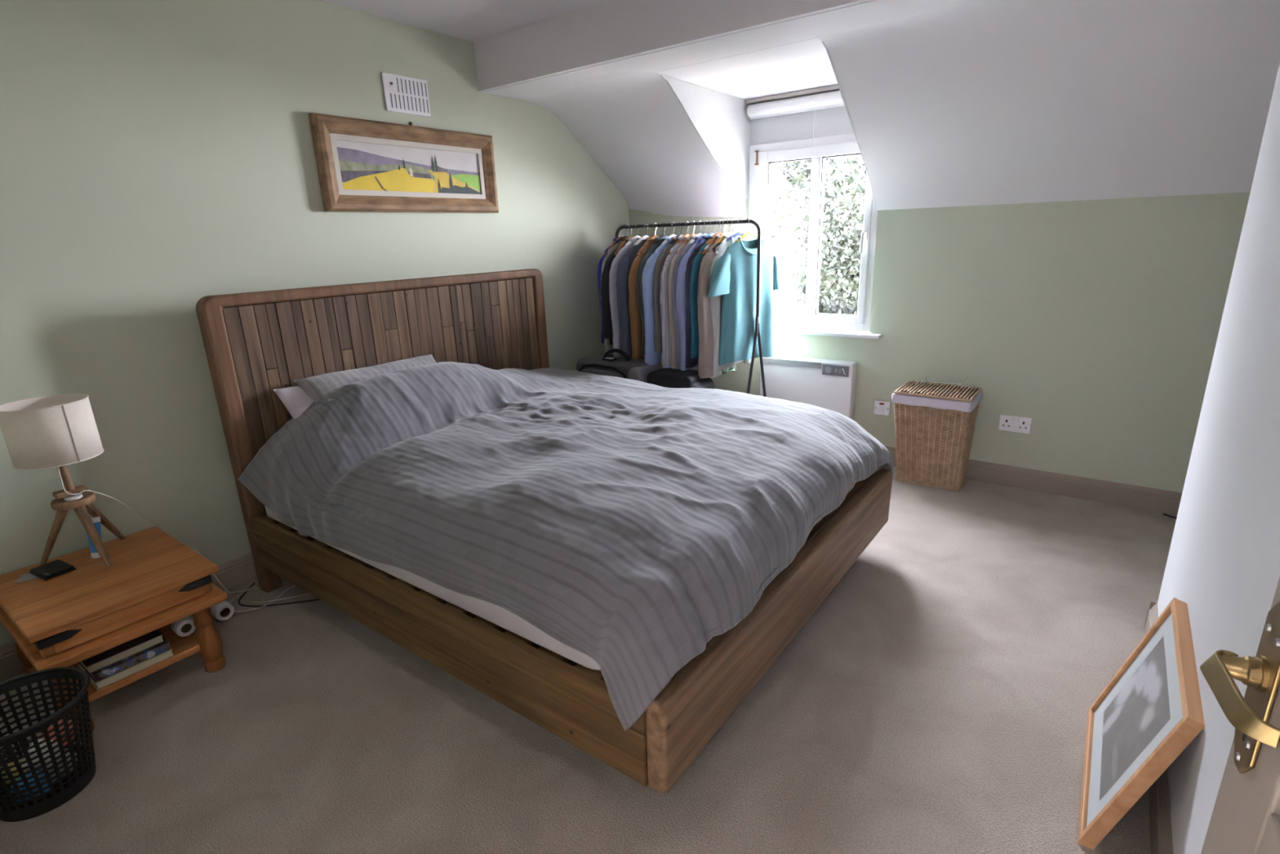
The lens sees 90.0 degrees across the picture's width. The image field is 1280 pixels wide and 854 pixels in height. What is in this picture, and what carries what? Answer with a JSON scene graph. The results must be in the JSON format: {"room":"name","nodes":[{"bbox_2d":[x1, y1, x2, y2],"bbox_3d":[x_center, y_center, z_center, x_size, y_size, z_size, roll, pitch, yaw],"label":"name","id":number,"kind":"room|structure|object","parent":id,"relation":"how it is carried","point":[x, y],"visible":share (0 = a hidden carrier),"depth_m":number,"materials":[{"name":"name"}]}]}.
{"room":"bedroom","nodes":[
{"label":"bedroom","id":0,"kind":"room"},
{"bbox_2d":[0,0,629,647],"bbox_3d":[-1.288,-0.772,3.248,0.174,2.500,4.250,10,20,35],"label":"wall","id":1,"kind":"structure","parent":0,"point":[157,157],"depth_m":2.48,"materials":[{"name":"green paint"}]},
{"bbox_2d":[0,552,257,682],"bbox_3d":[-1.182,0.388,3.522,0.018,0.115,3.915,10,20,35],"label":"baseboard","id":2,"kind":"structure","parent":1,"relation":"attached to","point":[238,571],"depth_m":2.73,"materials":[{"name":"beige paint"}]},
{"bbox_2d":[308,112,498,213],"bbox_3d":[-1.105,-1.287,3.176,0.052,0.420,1.000,10,20,35],"label":"framed painting","id":3,"kind":"object","parent":1,"relation":"attached to","point":[363,165],"visible":1,"depth_m":3.11,"materials":[{"name":"paint"}]},
{"bbox_2d":[381,71,431,116],"bbox_3d":[-1.126,-1.606,3.098,0.020,0.166,0.248,10,20,35],"label":"air vent","id":4,"kind":"object","parent":1,"relation":"in","point":[402,94],"visible":1,"depth_m":3.09,"materials":[{"name":"white plastic"}]},
{"bbox_2d":[473,0,872,92],"bbox_3d":[0.910,-1.618,2.180,4.700,0.252,0.090,10,20,35],"label":"beam","id":5,"kind":"structure","parent":1,"relation":"attached to","point":[612,30],"depth_m":2.85,"materials":[{"name":"white paint"}]},
{"bbox_2d":[316,0,610,42],"bbox_3d":[-0.516,-1.175,0.287,4.700,0.120,4.820,10,20,35],"label":"ceiling","id":6,"kind":"structure","parent":0,"point":[471,20],"depth_m":2.92,"materials":[{"name":"white paint"}]},
{"bbox_2d":[0,466,1177,853],"bbox_3d":[-0.011,1.059,1.558,4.700,0.120,6.250,10,20,35],"label":"floor","id":7,"kind":"structure","parent":0,"point":[938,699],"depth_m":1.88,"materials":[{"name":"beige carpet"}]},
{"bbox_2d":[0,666,96,822],"bbox_3d":[-1.630,0.858,1.716,0.302,0.280,0.302,0,17,6],"label":"basket","id":8,"kind":"object","parent":7,"relation":"on","point":[67,787],"visible":0.98,"depth_m":1.70,"materials":[{"name":"black plastic"}]},
{"bbox_2d":[0,759,28,786],"bbox_3d":[-1.685,0.937,1.744,0.083,0.082,0.085,10,20,35],"label":"crumpled paper","id":9,"kind":"object","parent":8,"relation":"on","point":[20,760],"visible":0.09,"depth_m":1.72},
{"bbox_2d":[9,769,51,804],"bbox_3d":[-1.613,0.952,1.694,0.080,0.079,0.085,10,20,35],"label":"crumpled paper","id":10,"kind":"object","parent":8,"relation":"on","point":[37,771],"visible":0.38,"depth_m":1.68,"materials":[{"name":"paper"}]},
{"bbox_2d":[38,747,77,782],"bbox_3d":[-1.620,0.935,1.778,0.074,0.087,0.090,10,20,35],"label":"crumpled paper","id":11,"kind":"object","parent":8,"relation":"in","point":[66,748],"visible":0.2,"depth_m":1.76,"materials":[{"name":"paper"}]},
{"bbox_2d":[21,738,60,769],"bbox_3d":[-1.611,0.879,1.722,0.078,0.078,0.087,10,20,35],"label":"crumpled paper","id":12,"kind":"object","parent":11,"relation":"on","point":[38,740],"visible":0.27,"depth_m":1.71,"materials":[{"name":"paper"}]},
{"bbox_2d":[40,719,79,749],"bbox_3d":[-1.612,0.854,1.776,0.081,0.084,0.078,-2,17,1],"label":"crumpled paper","id":13,"kind":"object","parent":8,"relation":"in","point":[60,721],"visible":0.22,"depth_m":1.76,"materials":[{"name":"paper"}]},
{"bbox_2d":[0,526,227,738],"bbox_3d":[-1.788,0.671,2.192,0.605,0.375,0.493,10,20,35],"label":"nightstand","id":14,"kind":"object","parent":7,"relation":"on","point":[154,581],"visible":0.87,"depth_m":2.06,"materials":[{"name":"brown wood"}]},
{"bbox_2d":[15,573,36,583],"bbox_3d":[-2.040,0.500,2.135,0.050,0.001,0.065,-11,19,-27],"label":"card","id":15,"kind":"object","parent":14,"relation":"on","point":[24,577],"visible":0.86,"depth_m":2.13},
{"bbox_2d":[29,559,75,580],"bbox_3d":[-1.987,0.481,2.165,0.120,0.016,0.085,7,19,27],"label":"wallet","id":16,"kind":"object","parent":14,"relation":"on","point":[57,567],"visible":1,"depth_m":2.15,"materials":[{"name":"black leather"}]},
{"bbox_2d":[0,393,166,566],"bbox_3d":[-1.845,0.339,2.280,0.271,0.942,0.454,10,20,35],"label":"table lamp","id":17,"kind":"object","parent":14,"relation":"on","point":[60,431],"visible":0.91,"depth_m":2.05,"materials":[{"name":"white fabric"}]},
{"bbox_2d":[85,516,101,558],"bbox_3d":[-1.915,0.387,2.252,0.034,0.145,0.055,10,20,35],"label":"tube","id":18,"kind":"object","parent":14,"relation":"on","point":[96,521],"visible":0.47,"depth_m":2.25,"materials":[{"name":"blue plastic"}]},
{"bbox_2d":[79,648,173,689],"bbox_3d":[-1.673,0.760,2.089,0.164,0.024,0.206,10,20,35],"label":"book","id":19,"kind":"object","parent":14,"relation":"on","point":[136,668],"visible":0.38,"depth_m":2.03,"materials":[{"name":"paper"}]},
{"bbox_2d":[81,635,170,682],"bbox_3d":[-1.676,0.735,2.083,0.158,0.028,0.200,10,20,35],"label":"book","id":20,"kind":"object","parent":19,"relation":"on","point":[128,662],"visible":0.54,"depth_m":2.03,"materials":[{"name":"paper"}]},
{"bbox_2d":[78,629,164,674],"bbox_3d":[-1.691,0.708,2.077,0.155,0.028,0.200,10,20,35],"label":"book","id":21,"kind":"object","parent":20,"relation":"on","point":[94,664],"visible":0.36,"depth_m":2.03,"materials":[{"name":"paper"}]},
{"bbox_2d":[84,631,151,660],"bbox_3d":[-1.721,0.685,2.085,0.130,0.014,0.175,10,20,35],"label":"book","id":22,"kind":"object","parent":21,"relation":"on","point":[150,632],"visible":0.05,"depth_m":2.05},
{"bbox_2d":[72,623,200,702],"bbox_3d":[-1.802,0.753,2.215,0.530,0.026,0.350,10,20,35],"label":"shelf","id":23,"kind":"object","parent":14,"relation":"attached to","point":[183,647],"depth_m":2.12,"materials":[{"name":"brown wood"}]},
{"bbox_2d":[170,616,195,636],"bbox_3d":[-1.592,0.694,2.233,0.050,0.060,0.060,10,20,35],"label":"paper roll","id":24,"kind":"object","parent":14,"relation":"on","point":[177,627],"visible":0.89,"depth_m":2.22,"materials":[{"name":"white paper"}]},
{"bbox_2d":[210,600,234,620],"bbox_3d":[-1.649,0.724,2.528,0.050,0.068,0.068,10,20,35],"label":"paper roll","id":25,"kind":"object","parent":7,"relation":"on","point":[228,611],"visible":0.94,"depth_m":2.51,"materials":[{"name":"white paper"}]},
{"bbox_2d":[195,547,310,603],"bbox_3d":[-1.584,0.593,2.649,0.412,0.252,0.114,0,17,6],"label":"charging cable","id":26,"kind":"object","parent":7,"relation":"on","point":[215,575],"visible":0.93,"depth_m":2.65,"materials":[{"name":"plastic"}]},
{"bbox_2d":[229,582,295,612],"bbox_3d":[-1.575,0.696,2.705,0.209,0.014,0.306,3,17,15],"label":"charging cable","id":27,"kind":"object","parent":7,"relation":"on","point":[257,583],"visible":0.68,"depth_m":2.66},
{"bbox_2d":[237,582,319,606],"bbox_3d":[-1.507,0.715,2.653,0.431,0.007,0.156,4,18,19],"label":"charging cable","id":28,"kind":"object","parent":7,"relation":"on","point":[252,584],"visible":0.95,"depth_m":2.62,"materials":[{"name":"plastic"}]},
{"bbox_2d":[195,268,892,793],"bbox_3d":[-0.272,0.032,2.654,2.106,1.235,1.803,10,20,35],"label":"frame","id":29,"kind":"object","parent":7,"relation":"on","point":[255,343],"visible":0.58,"depth_m":2.39,"materials":[{"name":"brown wood"}]},
{"bbox_2d":[264,505,600,670],"bbox_3d":[-0.317,0.187,2.718,1.825,0.196,1.697,10,20,35],"label":"mattress","id":30,"kind":"object","parent":29,"relation":"on","point":[502,617],"visible":0.07,"depth_m":1.81,"materials":[{"name":"fabric"}]},
{"bbox_2d":[273,386,313,419],"bbox_3d":[-1.193,-0.067,2.838,0.200,0.330,0.693,10,20,35],"label":"pillow","id":31,"kind":"object","parent":30,"relation":"on","point":[296,401],"visible":0.08,"depth_m":2.60,"materials":[{"name":"fabric"}]},
{"bbox_2d":[292,354,435,403],"bbox_3d":[-1.100,-0.126,2.858,0.336,0.286,0.693,10,20,35],"label":"pillow","id":32,"kind":"object","parent":31,"relation":"on","point":[319,387],"visible":0.23,"depth_m":2.73,"materials":[{"name":"fabric"}]},
{"bbox_2d":[238,361,893,730],"bbox_3d":[-0.216,0.104,2.665,2.033,0.655,1.910,10,20,35],"label":"duvet","id":33,"kind":"object","parent":30,"relation":"on","point":[634,524],"visible":0.99,"depth_m":2.07,"materials":[{"name":"fabric"}]},
{"bbox_2d":[576,348,662,382],"bbox_3d":[-0.147,-0.148,4.134,0.558,0.723,0.295,10,20,35],"label":"suitcase","id":34,"kind":"object","parent":7,"relation":"on","point":[628,367],"visible":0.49,"depth_m":3.98,"materials":[{"name":"grey fabric"}]},
{"bbox_2d":[647,368,714,388],"bbox_3d":[0.247,-0.035,3.891,0.355,0.620,0.240,10,20,35],"label":"bag","id":35,"kind":"object","parent":7,"relation":"on","point":[664,377],"visible":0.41,"depth_m":3.73,"materials":[{"name":"grey fabric"}]},
{"bbox_2d":[615,217,766,396],"bbox_3d":[0.283,-0.546,4.100,1.045,1.473,0.467,10,20,35],"label":"clothes rack","id":36,"kind":"object","parent":7,"relation":"on","point":[757,334],"visible":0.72,"depth_m":3.77,"materials":[{"name":"black metal"}]},
{"bbox_2d":[604,223,623,256],"bbox_3d":[-0.117,-1.226,4.186,0.018,0.193,0.398,9,20,32],"label":"hanger","id":37,"kind":"object","parent":36,"relation":"hanging from","point":[619,237],"visible":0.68,"depth_m":4.12,"materials":[{"name":"brown wood"}]},
{"bbox_2d":[597,237,617,343],"bbox_3d":[-0.106,-0.924,4.283,0.089,0.660,0.548,10,20,35],"label":"jacket","id":38,"kind":"object","parent":37,"relation":"hanging from","point":[600,264],"visible":0.12,"depth_m":4.07,"materials":[{"name":"fabric"}]},
{"bbox_2d":[604,223,626,255],"bbox_3d":[-0.095,-1.222,4.171,0.018,0.193,0.398,12,21,38],"label":"hanger","id":39,"kind":"object","parent":36,"relation":"hanging from","point":[621,237],"visible":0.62,"depth_m":4.12,"materials":[{"name":"black wood"}]},
{"bbox_2d":[600,240,622,355],"bbox_3d":[-0.085,-0.876,4.276,0.093,0.713,0.549,12,21,38],"label":"shirt","id":40,"kind":"object","parent":39,"relation":"hanging from","point":[607,347],"visible":0.1,"depth_m":4.12,"materials":[{"name":"fabric"}]},
{"bbox_2d":[613,223,632,255],"bbox_3d":[-0.059,-1.216,4.145,0.018,0.193,0.398,8,19,31],"label":"hanger","id":41,"kind":"object","parent":36,"relation":"hanging from","point":[623,242],"visible":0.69,"depth_m":4.07,"materials":[{"name":"wood"}]},
{"bbox_2d":[600,237,638,345],"bbox_3d":[-0.052,-0.900,4.235,0.101,0.680,0.638,10,20,35],"label":"jacket","id":42,"kind":"object","parent":41,"relation":"hanging from","point":[604,291],"visible":0.18,"depth_m":4.02,"materials":[{"name":"fabric"}]},
{"bbox_2d":[624,223,641,245],"bbox_3d":[-0.014,-1.208,4.114,0.018,0.193,0.398,11,21,37],"label":"hanger","id":43,"kind":"object","parent":36,"relation":"hanging from","point":[637,237],"visible":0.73,"depth_m":4.08,"materials":[{"name":"white plastic"}]},
{"bbox_2d":[608,236,646,357],"bbox_3d":[-0.007,-0.854,4.216,0.097,0.762,0.575,12,22,39],"label":"shirt","id":44,"kind":"object","parent":43,"relation":"hanging from","point":[613,271],"visible":0.21,"depth_m":4.02,"materials":[{"name":"fabric"}]},
{"bbox_2d":[633,222,648,244],"bbox_3d":[0.040,-1.198,4.075,0.018,0.193,0.398,11,21,37],"label":"hanger","id":45,"kind":"object","parent":36,"relation":"hanging from","point":[646,236],"visible":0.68,"depth_m":4.04,"materials":[{"name":"white plastic"}]},
{"bbox_2d":[616,240,647,358],"bbox_3d":[0.051,-0.847,4.179,0.092,0.722,0.600,10,20,35],"label":"jacket","id":46,"kind":"object","parent":45,"relation":"hanging from","point":[624,264],"visible":0.34,"depth_m":3.97,"materials":[{"name":"fabric"}]},
{"bbox_2d":[636,222,657,254],"bbox_3d":[0.096,-1.188,4.035,0.018,0.193,0.398,10,20,34],"label":"hanger","id":47,"kind":"object","parent":36,"relation":"hanging from","point":[655,236],"visible":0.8,"depth_m":4.00,"materials":[{"name":"orange wood"}]},
{"bbox_2d":[627,236,656,359],"bbox_3d":[0.116,-0.842,4.141,0.104,0.751,0.574,10,20,35],"label":"jacket","id":48,"kind":"object","parent":47,"relation":"hanging from","point":[636,325],"visible":0.27,"depth_m":3.95,"materials":[{"name":"fabric"}]},
{"bbox_2d":[651,222,666,246],"bbox_3d":[0.151,-1.178,3.996,0.018,0.193,0.398,9,20,32],"label":"hanger","id":49,"kind":"object","parent":36,"relation":"hanging from","point":[663,236],"visible":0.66,"depth_m":3.96,"materials":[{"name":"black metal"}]},
{"bbox_2d":[636,235,665,354],"bbox_3d":[0.165,-0.847,4.102,0.092,0.720,0.608,9,20,33],"label":"jacket","id":50,"kind":"object","parent":49,"relation":"hanging from","point":[639,286],"visible":0.14,"depth_m":3.87,"materials":[{"name":"fabric"}]},
{"bbox_2d":[661,222,676,244],"bbox_3d":[0.207,-1.168,3.956,0.018,0.193,0.398,11,21,37],"label":"hanger","id":51,"kind":"object","parent":36,"relation":"hanging from","point":[672,235],"visible":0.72,"depth_m":3.92,"materials":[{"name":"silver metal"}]},
{"bbox_2d":[641,235,672,364],"bbox_3d":[0.216,-0.818,4.067,0.112,0.760,0.647,12,22,39],"label":"shirt","id":52,"kind":"object","parent":51,"relation":"hanging from","point":[651,357],"visible":0.18,"depth_m":3.84,"materials":[{"name":"fabric"}]},
{"bbox_2d":[668,221,683,244],"bbox_3d":[0.252,-1.160,3.924,0.018,0.193,0.398,11,21,38],"label":"hanger","id":53,"kind":"object","parent":36,"relation":"hanging from","point":[672,242],"visible":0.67,"depth_m":3.89,"materials":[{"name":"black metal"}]},
{"bbox_2d":[653,235,679,352],"bbox_3d":[0.261,-0.836,4.017,0.098,0.700,0.573,10,20,35],"label":"cardigan","id":54,"kind":"object","parent":53,"relation":"hanging from","point":[660,262],"visible":0.24,"depth_m":3.82,"materials":[{"name":"fabric"}]},
{"bbox_2d":[668,221,689,253],"bbox_3d":[0.288,-1.153,3.898,0.020,0.193,0.398,10,20,35],"label":"hanger","id":55,"kind":"object","parent":36,"relation":"hanging from","point":[679,241],"visible":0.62,"depth_m":3.85,"materials":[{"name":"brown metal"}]},
{"bbox_2d":[659,235,685,368],"bbox_3d":[0.297,-0.771,4.007,0.101,0.821,0.574,10,20,35],"label":"shirt","id":56,"kind":"object","parent":55,"relation":"hanging from","point":[666,342],"visible":0.2,"depth_m":3.81,"materials":[{"name":"fabric"}]},
{"bbox_2d":[675,220,696,253],"bbox_3d":[0.324,-1.147,3.873,0.018,0.193,0.398,10,20,34],"label":"hanger","id":57,"kind":"object","parent":36,"relation":"hanging from","point":[686,241],"visible":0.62,"depth_m":3.83,"materials":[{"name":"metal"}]},
{"bbox_2d":[667,235,691,368],"bbox_3d":[0.338,-0.762,3.986,0.095,0.828,0.556,10,20,35],"label":"shirt","id":58,"kind":"object","parent":57,"relation":"hanging from","point":[673,365],"visible":0.23,"depth_m":3.79,"materials":[{"name":"fabric"}]},
{"bbox_2d":[681,220,702,253],"bbox_3d":[0.361,-1.141,3.847,0.020,0.193,0.398,10,20,35],"label":"hanger","id":59,"kind":"object","parent":36,"relation":"hanging from","point":[691,241],"visible":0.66,"depth_m":3.81,"materials":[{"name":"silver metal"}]},
{"bbox_2d":[671,235,697,368],"bbox_3d":[0.378,-0.782,3.956,0.095,0.776,0.569,10,20,35],"label":"shirt","id":60,"kind":"object","parent":59,"relation":"hanging from","point":[677,340],"visible":0.19,"depth_m":3.76,"materials":[{"name":"fabric"}]},
{"bbox_2d":[693,220,707,244],"bbox_3d":[0.393,-1.135,3.824,0.019,0.193,0.398,10,20,35],"label":"hanger","id":61,"kind":"object","parent":36,"relation":"hanging from","point":[705,233],"visible":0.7,"depth_m":3.78,"materials":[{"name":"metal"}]},
{"bbox_2d":[675,235,702,370],"bbox_3d":[0.409,-0.770,3.940,0.090,0.791,0.594,10,20,35],"label":"shirt","id":62,"kind":"object","parent":61,"relation":"hanging from","point":[680,286],"visible":0.2,"depth_m":3.72,"materials":[{"name":"fabric"}]},
{"bbox_2d":[692,219,714,253],"bbox_3d":[0.427,-1.129,3.800,0.018,0.193,0.398,11,21,37],"label":"hanger","id":63,"kind":"object","parent":36,"relation":"hanging from","point":[704,240],"visible":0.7,"depth_m":3.76,"materials":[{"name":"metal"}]},
{"bbox_2d":[684,234,709,368],"bbox_3d":[0.442,-0.778,3.908,0.101,0.760,0.576,13,22,41],"label":"jacket","id":64,"kind":"object","parent":63,"relation":"hanging from","point":[690,362],"visible":0.24,"depth_m":3.71,"materials":[{"name":"fabric"}]},
{"bbox_2d":[697,219,719,253],"bbox_3d":[0.461,-1.123,3.775,0.018,0.193,0.398,12,22,39],"label":"hanger","id":65,"kind":"object","parent":36,"relation":"hanging from","point":[715,234],"visible":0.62,"depth_m":3.74,"materials":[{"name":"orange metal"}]},
{"bbox_2d":[701,219,723,254],"bbox_3d":[0.478,-1.120,3.764,0.018,0.193,0.398,12,21,38],"label":"hanger","id":66,"kind":"object","parent":36,"relation":"hanging from","point":[713,239],"visible":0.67,"depth_m":3.69,"materials":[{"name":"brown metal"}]},
{"bbox_2d":[689,234,716,358],"bbox_3d":[0.468,-0.799,3.872,0.093,0.700,0.567,13,22,41],"label":"shirt","id":67,"kind":"object","parent":66,"relation":"hanging from","point":[697,260],"visible":0.25,"depth_m":3.68,"materials":[{"name":"fabric"}]},
{"bbox_2d":[713,218,725,244],"bbox_3d":[0.494,-1.117,3.752,0.018,0.193,0.398,8,19,31],"label":"hanger","id":68,"kind":"object","parent":36,"relation":"hanging from","point":[724,233],"visible":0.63,"depth_m":3.72,"materials":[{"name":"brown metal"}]},
{"bbox_2d":[703,241,736,378],"bbox_3d":[0.499,-0.717,3.885,0.072,0.832,0.454,12,22,39],"label":"shirt","id":69,"kind":"object","parent":68,"relation":"hanging from","point":[733,368],"visible":0.08,"depth_m":3.97,"materials":[{"name":"fabric"}]},
{"bbox_2d":[697,234,743,378],"bbox_3d":[0.502,-0.745,3.855,0.118,0.796,0.676,8,19,29],"label":"shirt","id":70,"kind":"object","parent":68,"relation":"hanging from","point":[706,340],"visible":0.3,"depth_m":3.62,"materials":[{"name":"fabric"}]},
{"bbox_2d":[713,218,730,252],"bbox_3d":[0.518,-1.113,3.735,0.018,0.193,0.398,11,21,36],"label":"hanger","id":71,"kind":"object","parent":36,"relation":"hanging from","point":[722,237],"visible":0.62,"depth_m":3.68,"materials":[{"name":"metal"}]},
{"bbox_2d":[711,241,722,254],"bbox_3d":[0.530,-0.770,3.833,0.093,0.702,0.537,10,20,35],"label":"jacket","id":72,"kind":"object","parent":71,"relation":"hanging from","point":[717,243],"visible":0.11,"depth_m":3.63,"materials":[{"name":"fabric"}]},
{"bbox_2d":[715,218,737,253],"bbox_3d":[0.540,-1.109,3.720,0.019,0.193,0.398,10,20,35],"label":"hanger","id":73,"kind":"object","parent":36,"relation":"hanging from","point":[731,233],"visible":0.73,"depth_m":3.68,"materials":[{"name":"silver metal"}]},
{"bbox_2d":[710,234,751,377],"bbox_3d":[0.554,-0.740,3.830,0.093,0.796,0.548,10,20,35],"label":"shirt","id":74,"kind":"object","parent":73,"relation":"hanging from","point":[716,301],"visible":0.29,"depth_m":3.67,"materials":[{"name":"fabric"}]},
{"bbox_2d":[725,218,753,241],"bbox_3d":[0.577,-1.102,3.693,0.399,0.193,0.018,-11,19,-28],"label":"hanger","id":75,"kind":"object","parent":36,"relation":"hanging from","point":[740,233],"visible":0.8,"depth_m":3.67,"materials":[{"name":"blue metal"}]},
{"bbox_2d":[715,236,751,251],"bbox_3d":[0.584,-0.782,3.791,0.530,0.658,0.096,-10,18,-25],"label":"long sleeved top","id":76,"kind":"object","parent":75,"relation":"hanging from","point":[728,243],"visible":0.11,"depth_m":3.66,"materials":[{"name":"fabric"}]},
{"bbox_2d":[735,217,764,241],"bbox_3d":[0.631,-1.092,3.655,0.399,0.193,0.018,-13,20,-34],"label":"hanger","id":77,"kind":"object","parent":36,"relation":"hanging from","point":[744,236],"visible":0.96,"depth_m":3.63,"materials":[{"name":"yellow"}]},
{"bbox_2d":[706,235,792,365],"bbox_3d":[0.643,-0.745,3.760,0.695,0.718,0.107,-12,19,-31],"label":"t-shirt","id":78,"kind":"object","parent":77,"relation":"hanging from","point":[734,274],"visible":0.95,"depth_m":3.71,"materials":[{"name":"fabric"}]},
{"bbox_2d":[891,375,982,490],"bbox_3d":[1.633,0.022,3.575,0.416,0.603,0.300,10,20,35],"label":"laundry hamper","id":79,"kind":"object","parent":7,"relation":"on","point":[935,423],"visible":1,"depth_m":3.49,"materials":[{"name":"wicker"}]},
{"bbox_2d":[1077,597,1204,849],"bbox_3d":[1.233,0.720,1.594,0.159,0.441,0.548,10,20,35],"label":"framed print","id":80,"kind":"object","parent":7,"relation":"on","point":[1150,710],"visible":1,"depth_m":1.53,"materials":[{"name":"brown wood"}]},
{"bbox_2d":[1162,513,1177,518],"bbox_3d":[2.632,0.399,3.074,0.176,0.102,0.034,9,20,32],"label":"charging cable","id":81,"kind":"object","parent":7,"relation":"on","point":[1165,514],"visible":0.2,"depth_m":3.12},
{"bbox_2d":[517,71,743,217],"bbox_3d":[-0.049,-1.700,3.862,1.000,0.875,1.320,10,20,35],"label":"ceiling","id":82,"kind":"structure","parent":0,"point":[633,125],"depth_m":3.84,"materials":[{"name":"white paint"}]},
{"bbox_2d":[659,75,750,217],"bbox_3d":[0.413,-1.559,3.671,0.010,0.683,1.020,10,20,35],"label":"wall","id":83,"kind":"structure","parent":0,"point":[721,121],"depth_m":3.72,"materials":[{"name":"white paint"}]},
{"bbox_2d":[483,0,945,99],"bbox_3d":[1.329,-1.785,2.729,4.700,0.234,1.450,10,20,35],"label":"ceiling","id":84,"kind":"structure","parent":0,"point":[782,57],"depth_m":2.97,"materials":[{"name":"white paint"}]},
{"bbox_2d":[750,106,853,145],"bbox_3d":[1.055,-1.947,3.744,0.925,0.488,0.135,10,20,35],"label":"wall","id":85,"kind":"structure","parent":0,"point":[835,121],"depth_m":3.79,"materials":[{"name":"white paint"}]},
{"bbox_2d":[821,41,878,211],"bbox_3d":[1.082,-1.439,3.195,0.008,0.683,1.020,10,20,35],"label":"wall","id":86,"kind":"structure","parent":0,"point":[823,42],"depth_m":3.02,"materials":[{"name":"white paint"}]},
{"bbox_2d":[628,191,1250,492],"bbox_3d":[1.752,-0.523,3.639,4.700,1.600,0.185,10,20,35],"label":"wall","id":87,"kind":"structure","parent":0,"point":[1096,322],"depth_m":3.26,"materials":[{"name":"green paint"}]},
{"bbox_2d":[759,354,857,419],"bbox_3d":[1.053,-0.223,4.085,0.608,0.435,0.100,10,20,35],"label":"heater","id":88,"kind":"object","parent":87,"relation":"attached to","point":[827,384],"visible":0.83,"depth_m":4.00,"materials":[{"name":"white metal"}]},
{"bbox_2d":[762,357,821,368],"bbox_3d":[0.952,-0.404,4.051,0.401,0.037,0.009,10,20,35],"label":"grille","id":89,"kind":"object","parent":88,"relation":"attached to","point":[775,362],"depth_m":4.05,"materials":[{"name":"metal"}]},
{"bbox_2d":[748,133,882,338],"bbox_3d":[1.030,-1.143,3.894,0.965,1.136,0.175,10,20,35],"label":"window","id":90,"kind":"structure","parent":87,"relation":"in","point":[762,157],"depth_m":3.87,"materials":[{"name":"white plastic"}]},
{"bbox_2d":[745,84,844,169],"bbox_3d":[0.996,-1.720,3.718,0.815,0.427,0.082,10,20,35],"label":"roller blind","id":91,"kind":"object","parent":90,"relation":"attached to","point":[829,96],"visible":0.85,"depth_m":3.71,"materials":[{"name":"white fabric"}]},
{"bbox_2d":[817,329,846,332],"bbox_3d":[1.169,-0.586,3.910,0.170,0.003,0.045,10,20,35],"label":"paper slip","id":92,"kind":"object","parent":90,"relation":"on","point":[817,330],"visible":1,"depth_m":3.90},
{"bbox_2d":[874,400,890,415],"bbox_3d":[1.461,-0.114,3.865,0.090,0.086,0.017,10,20,35],"label":"switch","id":93,"kind":"object","parent":87,"relation":"attached to","point":[881,407],"visible":1,"depth_m":3.86,"materials":[{"name":"white plastic"}]},
{"bbox_2d":[998,414,1031,433],"bbox_3d":[2.027,-0.015,3.461,0.150,0.088,0.017,10,20,35],"label":"double socket","id":94,"kind":"object","parent":87,"relation":"attached to","point":[1006,423],"visible":1,"depth_m":3.46,"materials":[{"name":"white plastic"}]},
{"bbox_2d":[884,445,1182,515],"bbox_3d":[1.708,0.212,3.780,4.320,0.115,0.018,10,20,35],"label":"baseboard","id":95,"kind":"structure","parent":87,"relation":"attached to","point":[1164,501],"depth_m":3.36,"materials":[{"name":"beige paint"}]},
{"bbox_2d":[811,0,1279,210],"bbox_3d":[2.122,-1.313,2.318,2.715,0.875,1.320,10,20,35],"label":"ceiling","id":96,"kind":"structure","parent":0,"point":[957,103],"depth_m":2.63,"materials":[{"name":"white paint"}]},
{"bbox_2d":[1157,62,1279,853],"bbox_3d":[0.979,-0.089,0.794,0.118,2.450,2.820,10,20,35],"label":"wall","id":97,"kind":"structure","parent":0,"point":[1223,562],"depth_m":1.41,"materials":[{"name":"white paint"}]},
{"bbox_2d":[1144,600,1173,853],"bbox_3d":[1.326,0.894,1.544,0.136,0.115,1.788,10,20,35],"label":"baseboard","id":98,"kind":"structure","parent":97,"relation":"attached to","point":[1161,833],"depth_m":1.49,"materials":[{"name":"beige paint"}]},
{"bbox_2d":[1200,577,1279,853],"bbox_3d":[0.382,0.321,0.301,0.078,1.972,0.721,8,19,29],"label":"door","id":99,"kind":"structure","parent":97,"relation":"in","point":[1245,819],"depth_m":0.56,"materials":[{"name":"beige paint"}]},
{"label":"outside","id":100,"kind":"structure","parent":0,"visible":0},
{"bbox_3d":[9.284,-1.987,21.270,50.000,0.200,35.400,10,20,35],"label":"ground","id":101,"kind":"structure","parent":100,"visible":0},
{"bbox_2d":[770,163,808,328],"bbox_3d":[0.481,-2.213,10.390,4.620,7.050,0.780,10,20,35],"label":"sky","id":102,"kind":"structure","parent":101,"relation":"on","point":[786,300],"depth_m":8.89,"materials":[{"name":"white"}]},
{"bbox_2d":[775,155,853,328],"bbox_3d":[2.633,-2.664,11.816,3.625,6.965,3.215,10,20,35],"label":"tree","id":103,"kind":"object","parent":101,"relation":"on","point":[794,171],"visible":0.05,"depth_m":10.28,"materials":[{"name":"green plant"}]},
{"bbox_2d":[769,154,869,332],"bbox_3d":[2.860,-1.222,9.353,3.298,5.601,2.488,2,17,12],"label":"hedge","id":104,"kind":"object","parent":101,"relation":"on","point":[841,238],"visible":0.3,"depth_m":8.15,"materials":[{"name":"green plant"}]},
{"bbox_2d":[855,174,865,230],"bbox_3d":[3.729,-0.585,7.375,2.478,5.457,2.657,-3,17,-5],"label":"tree","id":105,"kind":"object","parent":101,"relation":"on","point":[860,201],"visible":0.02,"depth_m":7.13,"materials":[{"name":"green plant"}]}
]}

